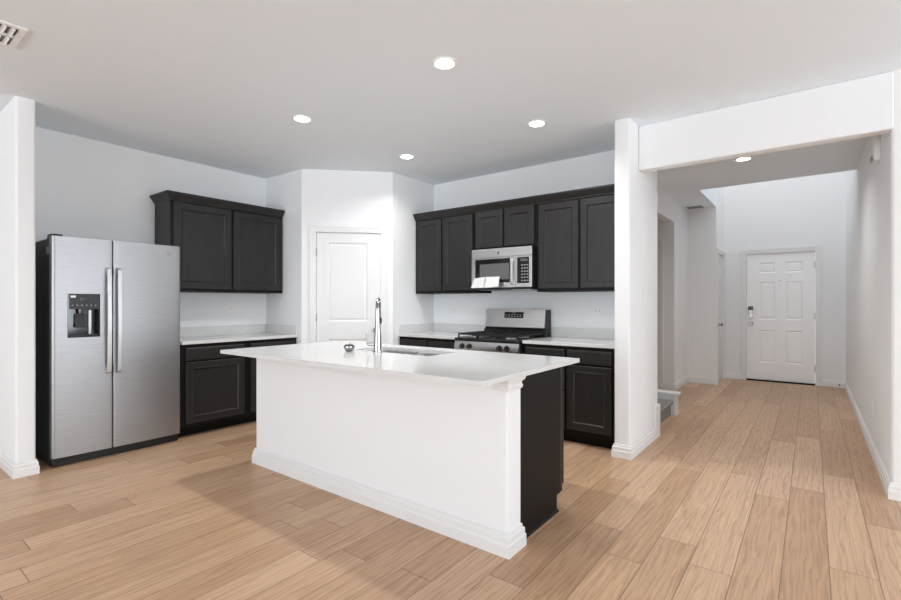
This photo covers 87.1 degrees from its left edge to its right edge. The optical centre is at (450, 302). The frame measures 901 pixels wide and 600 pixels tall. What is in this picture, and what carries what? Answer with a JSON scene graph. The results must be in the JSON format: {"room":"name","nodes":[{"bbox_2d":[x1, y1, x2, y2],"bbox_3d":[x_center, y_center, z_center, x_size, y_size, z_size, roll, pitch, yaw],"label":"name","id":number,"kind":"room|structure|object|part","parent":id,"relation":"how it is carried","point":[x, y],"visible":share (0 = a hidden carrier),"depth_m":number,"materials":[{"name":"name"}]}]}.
{"room":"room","nodes":[
{"label":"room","id":0,"kind":"room"},
{"bbox_2d":[0,96,34,462],"bbox_3d":[-4.152,-0.117,4.260,2.632,2.760,0.115,0,0,37],"label":"wall","id":1,"kind":"structure","parent":0,"point":[17,118],"depth_m":3.47,"materials":[{"name":"white paint"}]},
{"bbox_2d":[0,450,39,478],"bbox_3d":[-4.145,1.209,4.255,2.649,0.108,0.149,0,0,37],"label":"baseboard","id":2,"kind":"structure","parent":1,"relation":"attached to","point":[14,470],"depth_m":3.47,"materials":[{"name":"white paint"}]},
{"bbox_2d":[35,127,265,326],"bbox_3d":[-2.913,-0.117,4.922,0.120,2.760,2.500,0,0,37],"label":"wall","id":3,"kind":"structure","parent":0,"point":[85,188],"depth_m":4.53,"materials":[{"name":"white paint"}]},
{"bbox_2d":[150,190,284,293],"bbox_3d":[-2.454,-0.590,5.090,0.402,0.956,1.258,0,0,37],"label":"upper cabinet","id":4,"kind":"object","parent":3,"relation":"attached to","point":[226,246],"visible":0.92,"depth_m":4.92,"materials":[{"name":"black wood"}]},
{"bbox_3d":[-2.825,-0.566,4.645,0.348,0.908,0.005,0,0,37],"label":"panel","id":5,"kind":"part","parent":4,"relation":"part of","materials":[{"name":"brown wood"}]},
{"bbox_3d":[-2.490,-0.561,4.778,0.021,0.838,0.570,0,0,37],"label":"door","id":6,"kind":"part","parent":4,"relation":"part of","materials":[{"name":"brown wood"}]},
{"bbox_3d":[-2.454,-1.029,5.089,0.400,0.078,1.257,0,0,37],"label":"crown moulding","id":7,"kind":"part","parent":4,"relation":"part of","materials":[{"name":"brown wood"}]},
{"bbox_3d":[-2.131,-0.561,5.250,0.021,0.838,0.570,0,0,37],"label":"door","id":8,"kind":"part","parent":4,"relation":"part of","materials":[{"name":"brown wood"}]},
{"bbox_2d":[228,305,237,311],"bbox_3d":[-2.474,0.063,5.392,0.009,0.075,0.118,0,0,37],"label":"wall outlet","id":9,"kind":"object","parent":3,"relation":"attached to","point":[231,308],"visible":1,"depth_m":5.39,"materials":[{"name":"white plastic"}]},
{"bbox_2d":[180,324,297,336],"bbox_3d":[-2.348,0.305,5.030,0.642,0.100,1.234,0,0,37],"label":"backsplash","id":10,"kind":"structure","parent":3,"relation":"attached to","point":[258,328],"depth_m":5.36,"materials":[{"name":"white stone"}]},
{"bbox_2d":[266,169,301,343],"bbox_3d":[-1.958,-0.117,5.590,0.830,2.760,0.120,0,0,37],"label":"wall","id":11,"kind":"structure","parent":0,"point":[284,191],"depth_m":5.44,"materials":[{"name":"white paint"}]},
{"bbox_2d":[302,169,392,343],"bbox_3d":[-1.171,-0.117,5.418,1.011,2.760,0.120,0,0,-8],"label":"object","id":12,"kind":"structure","parent":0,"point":[329,197],"depth_m":5.35,"materials":[{"name":"white paint"}]},
{"bbox_2d":[309,225,386,343],"bbox_3d":[-1.154,0.199,5.389,0.859,2.128,0.182,0,0,-8],"label":"door","id":13,"kind":"structure","parent":12,"relation":"attached to","point":[348,264],"depth_m":5.37,"materials":[{"name":"white paint"}]},
{"bbox_2d":[393,173,433,344],"bbox_3d":[-0.448,-0.117,5.806,0.120,2.760,0.865,0,0,37],"label":"wall","id":14,"kind":"structure","parent":0,"point":[411,196],"depth_m":5.62,"materials":[{"name":"white paint"}]},
{"bbox_2d":[398,323,485,333],"bbox_3d":[-0.070,0.305,5.497,0.850,0.100,0.654,0,0,37],"label":"backsplash","id":15,"kind":"structure","parent":14,"relation":"attached to","point":[409,328],"depth_m":5.74,"materials":[{"name":"white stone"}]},
{"bbox_2d":[0,0,900,206],"bbox_3d":[-0.027,-1.647,1.780,12.600,0.300,14.200,0,0,37],"label":"ceiling","id":16,"kind":"structure","parent":0,"point":[221,84],"depth_m":3.08,"materials":[{"name":"white paint"}]},
{"bbox_2d":[0,20,27,48],"bbox_3d":[-2.529,-1.490,2.555,0.310,0.014,0.320,0,0,37],"label":"ceiling vent","id":17,"kind":"object","parent":16,"relation":"in","point":[8,30],"visible":1,"depth_m":2.62,"materials":[{"name":"white plastic"}]},
{"bbox_2d":[292,115,311,122],"bbox_3d":[-1.203,-1.492,3.842,0.160,0.008,0.160,0,0,37],"label":"recessed light","id":18,"kind":"object","parent":16,"relation":"in","point":[299,118],"visible":1,"depth_m":3.83,"materials":[{"name":"white plastic"}]},
{"bbox_2d":[399,154,414,158],"bbox_3d":[-0.447,-1.492,4.835,0.160,0.008,0.160,0,0,37],"label":"recessed light","id":19,"kind":"object","parent":16,"relation":"in","point":[403,156],"visible":1,"depth_m":4.82,"materials":[{"name":"white plastic"}]},
{"bbox_2d":[432,56,456,69],"bbox_3d":[-0.038,-1.492,2.954,0.160,0.008,0.160,0,0,37],"label":"recessed light","id":20,"kind":"object","parent":16,"relation":"in","point":[441,63],"visible":1,"depth_m":2.95,"materials":[{"name":"white plastic"}]},
{"bbox_2d":[527,120,545,127],"bbox_3d":[0.719,-1.492,3.947,0.160,0.008,0.160,0,0,37],"label":"recessed light","id":21,"kind":"object","parent":16,"relation":"in","point":[534,123],"visible":1,"depth_m":3.93,"materials":[{"name":"white plastic"}]},
{"bbox_2d":[684,204,705,209],"bbox_3d":[3.805,-1.492,7.372,0.260,0.010,0.280,0,0,37],"label":"ceiling vent","id":22,"kind":"object","parent":16,"relation":"in","point":[701,205],"visible":1,"depth_m":7.37,"materials":[{"name":"white plastic"}]},
{"bbox_2d":[735,156,752,161],"bbox_3d":[3.039,-1.492,4.913,0.160,0.008,0.160,0,0,37],"label":"recessed light","id":23,"kind":"object","parent":16,"relation":"in","point":[745,158],"visible":1,"depth_m":4.89,"materials":[{"name":"white plastic"}]},
{"bbox_2d":[0,378,900,599],"bbox_3d":[0.264,1.293,2.162,12.600,0.060,15.160,0,0,37],"label":"floor","id":24,"kind":"structure","parent":0,"point":[754,490],"depth_m":2.65,"materials":[{"name":"brown wood"}]},
{"bbox_2d":[35,234,179,466],"bbox_3d":[-2.972,0.366,4.131,0.715,1.794,0.927,0,0,37],"label":"refrigerator","id":25,"kind":"object","parent":24,"relation":"on","point":[107,312],"visible":1,"depth_m":3.85,"materials":[{"name":"grey metal"}]},
{"bbox_3d":[-2.926,0.338,3.760,0.072,1.701,0.391,0,0,37],"label":"freezer door","id":26,"kind":"part","parent":25,"relation":"part of","materials":[{"name":"metal"}]},
{"bbox_3d":[-2.920,-0.012,3.763,0.060,0.120,0.190,0,0,37],"label":"control panel","id":27,"kind":"part","parent":25,"relation":"part of","materials":[{"name":"black plastic"}]},
{"bbox_3d":[-2.776,0.143,3.850,0.061,0.867,0.030,0,0,37],"label":"handle","id":28,"kind":"part","parent":25,"relation":"part of","materials":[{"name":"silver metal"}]},
{"bbox_3d":[-2.732,0.143,3.906,0.061,0.867,0.030,0,0,37],"label":"handle","id":29,"kind":"part","parent":25,"relation":"part of","materials":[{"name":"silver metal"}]},
{"bbox_3d":[-2.643,0.338,4.131,0.072,1.701,0.530,0,0,37],"label":"fridge door","id":30,"kind":"part","parent":25,"relation":"part of","materials":[{"name":"metal"}]},
{"bbox_2d":[178,341,247,436],"bbox_3d":[-2.524,0.825,4.801,0.634,0.876,0.653,0,0,37],"label":"base cabinet","id":31,"kind":"object","parent":24,"relation":"on","point":[213,384],"visible":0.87,"depth_m":4.58,"materials":[{"name":"black wood"}]},
{"bbox_3d":[-2.281,0.478,4.616,0.019,0.120,0.565,0,0,37],"label":"drawer","id":32,"kind":"part","parent":31,"relation":"part of","materials":[{"name":"brown wood"}]},
{"bbox_3d":[-2.280,0.842,4.615,0.021,0.573,0.565,0,0,37],"label":"door","id":33,"kind":"part","parent":31,"relation":"part of","materials":[{"name":"brown wood"}]},
{"bbox_2d":[180,324,297,344],"bbox_3d":[-2.344,0.320,5.027,0.652,0.130,1.234,0,0,37],"label":"countertop","id":34,"kind":"structure","parent":31,"relation":"on","point":[206,334],"depth_m":5.17,"materials":[{"name":"white stone"}]},
{"bbox_2d":[241,337,295,423],"bbox_3d":[-2.152,0.825,5.290,0.634,0.876,0.572,0,0,37],"label":"base cabinet","id":35,"kind":"object","parent":24,"relation":"on","point":[251,416],"visible":0.19,"depth_m":4.93,"materials":[{"name":"black wood"}]},
{"bbox_3d":[-1.907,0.842,5.104,0.021,0.573,0.515,0,0,37],"label":"door","id":36,"kind":"part","parent":35,"relation":"part of","materials":[{"name":"brown wood"}]},
{"bbox_3d":[-1.908,0.478,5.105,0.019,0.120,0.515,0,0,37],"label":"drawer","id":37,"kind":"part","parent":35,"relation":"part of","materials":[{"name":"brown wood"}]},
{"bbox_2d":[252,352,563,559],"bbox_3d":[-0.410,0.819,3.345,2.341,0.888,0.770,0,0,37],"label":"kitchen island","id":38,"kind":"object","parent":24,"relation":"on","point":[482,468],"visible":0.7,"depth_m":2.75,"materials":[{"name":"white paint"}]},
{"bbox_3d":[-0.589,1.204,3.109,2.341,0.119,0.179,0,0,37],"label":"baseboard","id":39,"kind":"part","parent":38,"relation":"part of","materials":[{"name":"white paint"}]},
{"bbox_2d":[220,341,579,386],"bbox_3d":[-0.447,0.361,3.252,2.327,0.025,1.111,0,0,37],"label":"island countertop","id":40,"kind":"structure","parent":38,"relation":"on","point":[457,366],"depth_m":2.90,"materials":[{"name":"white stone"}]},
{"bbox_2d":[344,342,354,350],"bbox_3d":[-0.737,0.316,3.447,0.080,0.065,0.080,0,0,37],"label":"strainer","id":41,"kind":"object","parent":40,"relation":"on","point":[348,347],"visible":1,"depth_m":3.42,"materials":[{"name":"silver metal"}]},
{"bbox_2d":[344,345,354,350],"bbox_3d":[-0.737,0.328,3.447,0.080,0.042,0.080,0,0,37],"label":"cup","id":42,"kind":"object","parent":41,"relation":"on","point":[347,347],"depth_m":3.42,"materials":[{"name":"silver metal"}]},
{"bbox_2d":[366,298,381,352],"bbox_3d":[-0.518,0.155,3.405,0.115,0.387,0.155,0,0,27],"label":"faucet","id":43,"kind":"object","parent":40,"relation":"on","point":[377,344],"visible":1,"depth_m":3.34,"materials":[{"name":"silver metal"}]},
{"bbox_3d":[-0.558,0.260,3.361,0.087,0.093,0.026,0,0,11],"label":"lever","id":44,"kind":"part","parent":43,"relation":"part of","materials":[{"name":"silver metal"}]},
{"bbox_3d":[-0.522,0.045,3.414,0.035,0.168,0.156,0,0,-6],"label":"spout","id":45,"kind":"part","parent":43,"relation":"part of","materials":[{"name":"silver metal"}]},
{"bbox_2d":[382,350,440,355],"bbox_3d":[-0.341,0.473,3.456,0.760,0.196,0.335,0,0,37],"label":"sink","id":46,"kind":"object","parent":40,"relation":"in","point":[387,351],"visible":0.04,"depth_m":3.63,"materials":[{"name":"metal"}]},
{"bbox_3d":[-0.493,0.473,3.572,0.377,0.196,0.335,0,0,37],"label":"bowl","id":47,"kind":"part","parent":46,"relation":"part of","materials":[{"name":"metal"}]},
{"bbox_3d":[-0.184,0.473,3.337,0.367,0.196,0.335,0,0,37],"label":"bowl","id":48,"kind":"part","parent":46,"relation":"part of","materials":[{"name":"metal"}]},
{"bbox_3d":[0.507,0.813,2.700,0.014,0.876,0.541,0,0,37],"label":"panel","id":49,"kind":"part","parent":38,"relation":"part of","materials":[{"name":"black wood"}]},
{"bbox_3d":[0.511,1.256,2.684,0.010,0.013,0.475,0,0,37],"label":"shoe moulding","id":50,"kind":"part","parent":38,"relation":"part of","materials":[{"name":"black wood"}]},
{"bbox_3d":[-0.208,0.769,3.603,2.242,0.788,0.029,0,0,37],"label":"frame","id":51,"kind":"part","parent":38,"relation":"part of","materials":[{"name":"brown wood"}]},
{"bbox_3d":[0.557,0.475,3.078,0.375,0.125,0.019,0,0,37],"label":"drawer","id":52,"kind":"part","parent":38,"relation":"part of","materials":[{"name":"brown wood"}]},
{"bbox_3d":[0.557,0.842,3.079,0.375,0.573,0.021,0,0,37],"label":"door","id":53,"kind":"part","parent":38,"relation":"part of","materials":[{"name":"brown wood"}]},
{"bbox_2d":[400,336,454,348],"bbox_3d":[-0.070,0.825,5.498,0.848,0.876,0.647,0,0,37],"label":"base cabinet","id":54,"kind":"object","parent":24,"relation":"on","point":[408,341],"visible":0.13,"depth_m":5.25,"materials":[{"name":"black wood"}]},
{"bbox_3d":[-0.421,0.478,5.373,0.382,0.120,0.019,0,0,37],"label":"drawer","id":55,"kind":"part","parent":54,"relation":"part of","materials":[{"name":"brown wood"}]},
{"bbox_3d":[-0.096,0.478,5.126,0.382,0.120,0.019,0,0,37],"label":"drawer","id":56,"kind":"part","parent":54,"relation":"part of","materials":[{"name":"brown wood"}]},
{"bbox_2d":[398,323,485,339],"bbox_3d":[-0.073,0.320,5.493,0.850,0.130,0.664,0,0,37],"label":"countertop","id":57,"kind":"structure","parent":54,"relation":"on","point":[428,330],"depth_m":5.66,"materials":[{"name":"white stone"}]},
{"bbox_2d":[454,309,550,353],"bbox_3d":[0.534,0.664,4.957,0.758,1.198,0.767,0,0,37],"label":"gas range","id":58,"kind":"object","parent":24,"relation":"on","point":[505,330],"visible":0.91,"depth_m":4.96,"materials":[{"name":"silver metal"}]},
{"bbox_3d":[0.350,0.440,4.716,0.754,0.097,0.042,0,0,37],"label":"control panel","id":59,"kind":"part","parent":58,"relation":"part of","materials":[{"name":"metal"}]},
{"bbox_2d":[455,336,544,343],"bbox_3d":[0.526,0.374,4.946,0.758,0.032,0.604,0,0,37],"label":"cooktop","id":60,"kind":"object","parent":58,"relation":"in","point":[466,339],"depth_m":4.77,"materials":[{"name":"black metal"}]},
{"bbox_3d":[0.692,0.131,5.175,0.235,0.065,0.015,0,0,37],"label":"display panel","id":61,"kind":"part","parent":58,"relation":"part of","materials":[{"name":"black glass"}]},
{"bbox_2d":[524,344,614,448],"bbox_3d":[1.240,0.825,4.500,0.887,0.876,0.647,0,0,37],"label":"base cabinet","id":62,"kind":"object","parent":24,"relation":"on","point":[589,384],"visible":0.51,"depth_m":4.14,"materials":[{"name":"black wood"}]},
{"bbox_3d":[0.869,0.478,4.391,0.392,0.120,0.019,0,0,37],"label":"drawer","id":63,"kind":"part","parent":62,"relation":"part of","materials":[{"name":"brown wood"}]},
{"bbox_3d":[0.869,0.842,4.390,0.392,0.573,0.021,0,0,37],"label":"door","id":64,"kind":"part","parent":62,"relation":"part of","materials":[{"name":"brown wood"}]},
{"bbox_2d":[522,327,614,348],"bbox_3d":[1.236,0.320,4.495,0.889,0.130,0.664,0,0,37],"label":"countertop","id":65,"kind":"structure","parent":62,"relation":"on","point":[561,336],"depth_m":4.62,"materials":[{"name":"white stone"}]},
{"bbox_2d":[552,327,614,338],"bbox_3d":[1.431,0.305,4.751,0.889,0.100,0.020,0,0,37],"label":"backsplash","id":66,"kind":"structure","parent":65,"relation":"on","point":[596,333],"depth_m":4.80,"materials":[{"name":"white stone"}]},
{"bbox_3d":[1.206,0.478,4.134,0.398,0.120,0.019,0,0,37],"label":"drawer","id":67,"kind":"part","parent":62,"relation":"part of","materials":[{"name":"brown wood"}]},
{"bbox_3d":[1.205,0.842,4.133,0.398,0.573,0.021,0,0,37],"label":"door","id":68,"kind":"part","parent":62,"relation":"part of","materials":[{"name":"brown wood"}]},
{"bbox_2d":[654,399,672,438],"bbox_3d":[1.138,0.423,5.662,2.765,1.680,1.103,0,0,37],"label":"staircase","id":69,"kind":"structure","parent":24,"relation":"on","point":[662,409],"depth_m":4.97,"materials":[{"name":"white wood"}]},
{"bbox_2d":[434,118,656,445],"bbox_3d":[0.655,-0.117,4.969,2.650,2.760,0.860,0,0,37],"label":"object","id":70,"kind":"structure","parent":0,"point":[633,318],"depth_m":4.40,"materials":[{"name":"white paint"}]},
{"bbox_2d":[416,213,490,293],"bbox_3d":[0.021,-0.566,5.607,0.860,0.908,0.369,0,0,37],"label":"upper cabinet","id":71,"kind":"object","parent":70,"relation":"attached to","point":[445,245],"visible":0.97,"depth_m":5.45,"materials":[{"name":"black wood"}]},
{"bbox_3d":[-0.255,-0.561,5.598,0.375,0.838,0.021,0,0,37],"label":"door","id":72,"kind":"part","parent":71,"relation":"part of","materials":[{"name":"brown wood"}]},
{"bbox_3d":[0.078,-0.561,5.345,0.420,0.838,0.021,0,0,37],"label":"door","id":73,"kind":"part","parent":71,"relation":"part of","materials":[{"name":"brown wood"}]},
{"bbox_2d":[450,306,457,311],"bbox_3d":[0.045,0.078,5.818,0.118,0.075,0.009,0,0,37],"label":"wall outlet","id":74,"kind":"object","parent":70,"relation":"attached to","point":[452,308],"visible":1,"depth_m":5.82,"materials":[{"name":"white plastic"}]},
{"bbox_2d":[472,246,536,290],"bbox_3d":[0.640,-0.352,5.057,0.720,0.434,0.484,0,0,37],"label":"microwave","id":75,"kind":"object","parent":70,"relation":"attached to","point":[516,267],"visible":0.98,"depth_m":4.84,"materials":[{"name":"silver metal"}]},
{"bbox_2d":[471,277,499,287],"bbox_3d":[0.354,-0.214,4.941,0.335,0.114,0.068,0,0,37],"label":"booklet","id":76,"kind":"object","parent":75,"relation":"attached to","point":[490,281],"visible":1,"depth_m":4.91,"materials":[{"name":"white paper"}]},
{"bbox_3d":[0.452,-0.318,4.962,0.535,0.313,0.032,0,0,37],"label":"door","id":77,"kind":"part","parent":75,"relation":"part of","materials":[{"name":"metal"}]},
{"bbox_3d":[0.525,-0.522,4.906,0.720,0.090,0.032,0,0,37],"label":"panel","id":78,"kind":"part","parent":75,"relation":"part of","materials":[{"name":"metal"}]},
{"bbox_3d":[0.526,-0.149,4.907,0.712,0.020,0.028,0,0,37],"label":"rail","id":79,"kind":"part","parent":75,"relation":"part of","materials":[{"name":"black plastic"}]},
{"bbox_3d":[0.621,-0.319,4.790,0.022,0.258,0.035,0,0,37],"label":"handle","id":80,"kind":"part","parent":75,"relation":"part of","materials":[{"name":"metal"}]},
{"bbox_3d":[0.739,-0.318,4.743,0.183,0.313,0.032,0,0,37],"label":"control panel","id":81,"kind":"part","parent":75,"relation":"part of","materials":[{"name":"metal"}]},
{"bbox_2d":[475,204,536,249],"bbox_3d":[0.665,-0.796,5.115,0.755,0.448,0.369,0,0,37],"label":"upper cabinet","id":82,"kind":"object","parent":70,"relation":"attached to","point":[516,226],"visible":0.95,"depth_m":4.95,"materials":[{"name":"black wood"}]},
{"bbox_3d":[0.415,-0.791,5.087,0.343,0.394,0.021,0,0,37],"label":"door","id":83,"kind":"part","parent":82,"relation":"part of","materials":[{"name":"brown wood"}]},
{"bbox_3d":[0.705,-0.791,4.867,0.345,0.394,0.021,0,0,37],"label":"door","id":84,"kind":"part","parent":82,"relation":"part of","materials":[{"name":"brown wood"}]},
{"bbox_2d":[413,184,614,220],"bbox_3d":[0.566,-1.029,4.954,2.518,0.078,0.052,0,0,37],"label":"crown molding","id":85,"kind":"structure","parent":70,"relation":"attached to","point":[610,188],"depth_m":4.82,"materials":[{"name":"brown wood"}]},
{"bbox_2d":[537,194,614,291],"bbox_3d":[1.324,-0.566,4.614,0.895,0.908,0.369,0,0,37],"label":"upper cabinet","id":86,"kind":"object","parent":70,"relation":"attached to","point":[576,237],"visible":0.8,"depth_m":4.49,"materials":[{"name":"black wood"}]},
{"bbox_3d":[1.047,-0.561,4.606,0.415,0.838,0.021,0,0,37],"label":"door","id":87,"kind":"part","parent":86,"relation":"part of","materials":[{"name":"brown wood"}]},
{"bbox_3d":[1.396,-0.561,4.340,0.418,0.838,0.021,0,0,37],"label":"door","id":88,"kind":"part","parent":86,"relation":"part of","materials":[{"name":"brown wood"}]},
{"bbox_2d":[592,307,602,314],"bbox_3d":[1.469,0.078,4.733,0.118,0.075,0.009,0,0,37],"label":"wall outlet","id":89,"kind":"object","parent":70,"relation":"attached to","point":[595,310],"visible":1,"depth_m":4.73,"materials":[{"name":"white plastic"}]},
{"bbox_2d":[611,427,654,459],"bbox_3d":[1.611,1.209,4.142,0.161,0.108,0.737,0,0,37],"label":"baseboard","id":90,"kind":"structure","parent":70,"relation":"attached to","point":[618,450],"depth_m":3.89,"materials":[{"name":"white paint"}]},
{"bbox_2d":[644,287,648,300],"bbox_3d":[1.739,-0.082,4.194,0.012,0.120,0.165,0,0,37],"label":"light switch","id":91,"kind":"object","parent":70,"relation":"attached to","point":[646,289],"visible":1,"depth_m":4.19,"materials":[{"name":"white plastic"}]},
{"bbox_2d":[657,219,664,381],"bbox_3d":[2.030,-0.117,6.864,1.710,2.760,1.640,0,0,37],"label":"wall","id":92,"kind":"structure","parent":0,"point":[660,224],"depth_m":6.94,"materials":[{"name":"white paint"}]},
{"bbox_2d":[659,239,662,381],"bbox_3d":[3.034,0.109,6.969,0.180,2.092,0.016,0,0,37],"label":"trim","id":93,"kind":"structure","parent":92,"relation":"attached to","point":[660,240],"depth_m":6.92,"materials":[{"name":"white paint"}]},
{"bbox_2d":[657,186,687,382],"bbox_3d":[3.000,-0.117,6.628,0.120,2.760,2.440,0,0,37],"label":"wall","id":94,"kind":"structure","parent":0,"point":[670,211],"depth_m":6.90,"materials":[{"name":"white paint"}]},
{"bbox_2d":[657,394,677,415],"bbox_3d":[2.417,1.151,5.462,0.364,0.225,0.116,0,0,37],"label":"trim","id":95,"kind":"structure","parent":94,"relation":"attached to","point":[674,407],"depth_m":5.33,"materials":[{"name":"white paint"}]},
{"bbox_2d":[657,389,680,395],"bbox_3d":[2.436,1.025,5.465,0.389,0.024,0.153,0,0,37],"label":"trim","id":96,"kind":"structure","parent":94,"relation":"attached to","point":[667,392],"depth_m":5.38,"materials":[{"name":"white paint"}]},
{"bbox_2d":[657,375,688,390],"bbox_3d":[3.378,1.209,7.284,0.347,0.108,0.937,0,0,37],"label":"baseboard","id":97,"kind":"structure","parent":94,"relation":"attached to","point":[675,386],"depth_m":6.92,"materials":[{"name":"white paint"}]},
{"bbox_2d":[688,207,707,376],"bbox_3d":[3.889,-0.117,7.559,0.405,2.760,0.120,0,0,37],"label":"wall","id":98,"kind":"structure","parent":0,"point":[697,218],"depth_m":7.47,"materials":[{"name":"white paint"}]},
{"bbox_2d":[688,375,717,384],"bbox_3d":[3.957,1.209,7.437,0.422,0.108,0.042,0,0,37],"label":"baseboard","id":99,"kind":"structure","parent":98,"relation":"attached to","point":[693,379],"depth_m":7.41,"materials":[{"name":"white paint"}]},
{"bbox_2d":[708,206,723,377],"bbox_3d":[4.319,-0.117,7.691,0.120,2.760,0.850,0,0,37],"label":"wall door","id":100,"kind":"structure","parent":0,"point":[715,215],"depth_m":7.37,"materials":[{"name":"white paint"}]},
{"bbox_2d":[717,248,725,380],"bbox_3d":[4.374,0.207,7.667,0.107,2.111,0.812,0,0,37],"label":"door","id":101,"kind":"structure","parent":100,"relation":"attached to","point":[719,258],"depth_m":7.80,"materials":[{"name":"white paint"}]},
{"bbox_2d":[639,71,893,172],"bbox_3d":[2.255,-1.310,3.568,1.593,0.375,0.114,0,0,37],"label":"header beam","id":102,"kind":"structure","parent":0,"point":[860,107],"depth_m":3.43,"materials":[{"name":"white paint"}]},
{"bbox_2d":[723,171,845,380],"bbox_3d":[5.281,-1.437,7.568,1.830,5.400,0.120,0,0,37],"label":"wall","id":103,"kind":"structure","parent":0,"point":[807,210],"depth_m":7.37,"materials":[{"name":"white paint"}]},
{"bbox_2d":[726,372,740,378],"bbox_3d":[4.712,1.209,7.915,0.235,0.108,0.017,0,0,37],"label":"baseboard","id":104,"kind":"structure","parent":103,"relation":"attached to","point":[733,375],"depth_m":7.90,"materials":[{"name":"white paint"}]},
{"bbox_2d":[741,245,821,385],"bbox_3d":[5.252,0.195,7.555,1.054,2.137,0.175,0,0,37],"label":"door","id":105,"kind":"structure","parent":103,"relation":"in","point":[781,288],"depth_m":7.51,"materials":[{"name":"white paint"}]},
{"bbox_2d":[822,379,844,387],"bbox_3d":[5.760,1.209,7.116,0.280,0.108,0.017,0,0,37],"label":"baseboard","id":106,"kind":"structure","parent":103,"relation":"attached to","point":[825,382],"depth_m":7.12,"materials":[{"name":"white paint"}]},
{"bbox_2d":[717,170,856,212],"bbox_3d":[4.590,-2.817,6.661,1.830,2.640,2.400,0,0,37],"label":"wall","id":107,"kind":"structure","parent":0,"point":[850,175],"depth_m":6.92,"materials":[{"name":"white paint"}]},
{"bbox_2d":[846,69,900,483],"bbox_3d":[6.185,-0.117,3.655,4.590,2.760,5.010,0,0,37],"label":"wall","id":108,"kind":"structure","parent":0,"point":[873,203],"depth_m":3.58,"materials":[{"name":"white paint"}]},
{"bbox_2d":[844,381,900,500],"bbox_3d":[6.173,1.209,3.653,4.607,0.108,5.027,0,0,37],"label":"baseboard","id":109,"kind":"structure","parent":108,"relation":"attached to","point":[892,490],"depth_m":3.63,"materials":[{"name":"white paint"}]},
{"bbox_2d":[870,135,879,163],"bbox_3d":[3.214,-1.167,3.586,0.052,0.200,0.130,0,0,37],"label":"door chime","id":110,"kind":"object","parent":108,"relation":"attached to","point":[875,157],"visible":0.9,"depth_m":3.54,"materials":[{"name":"white plastic"}]}
]}

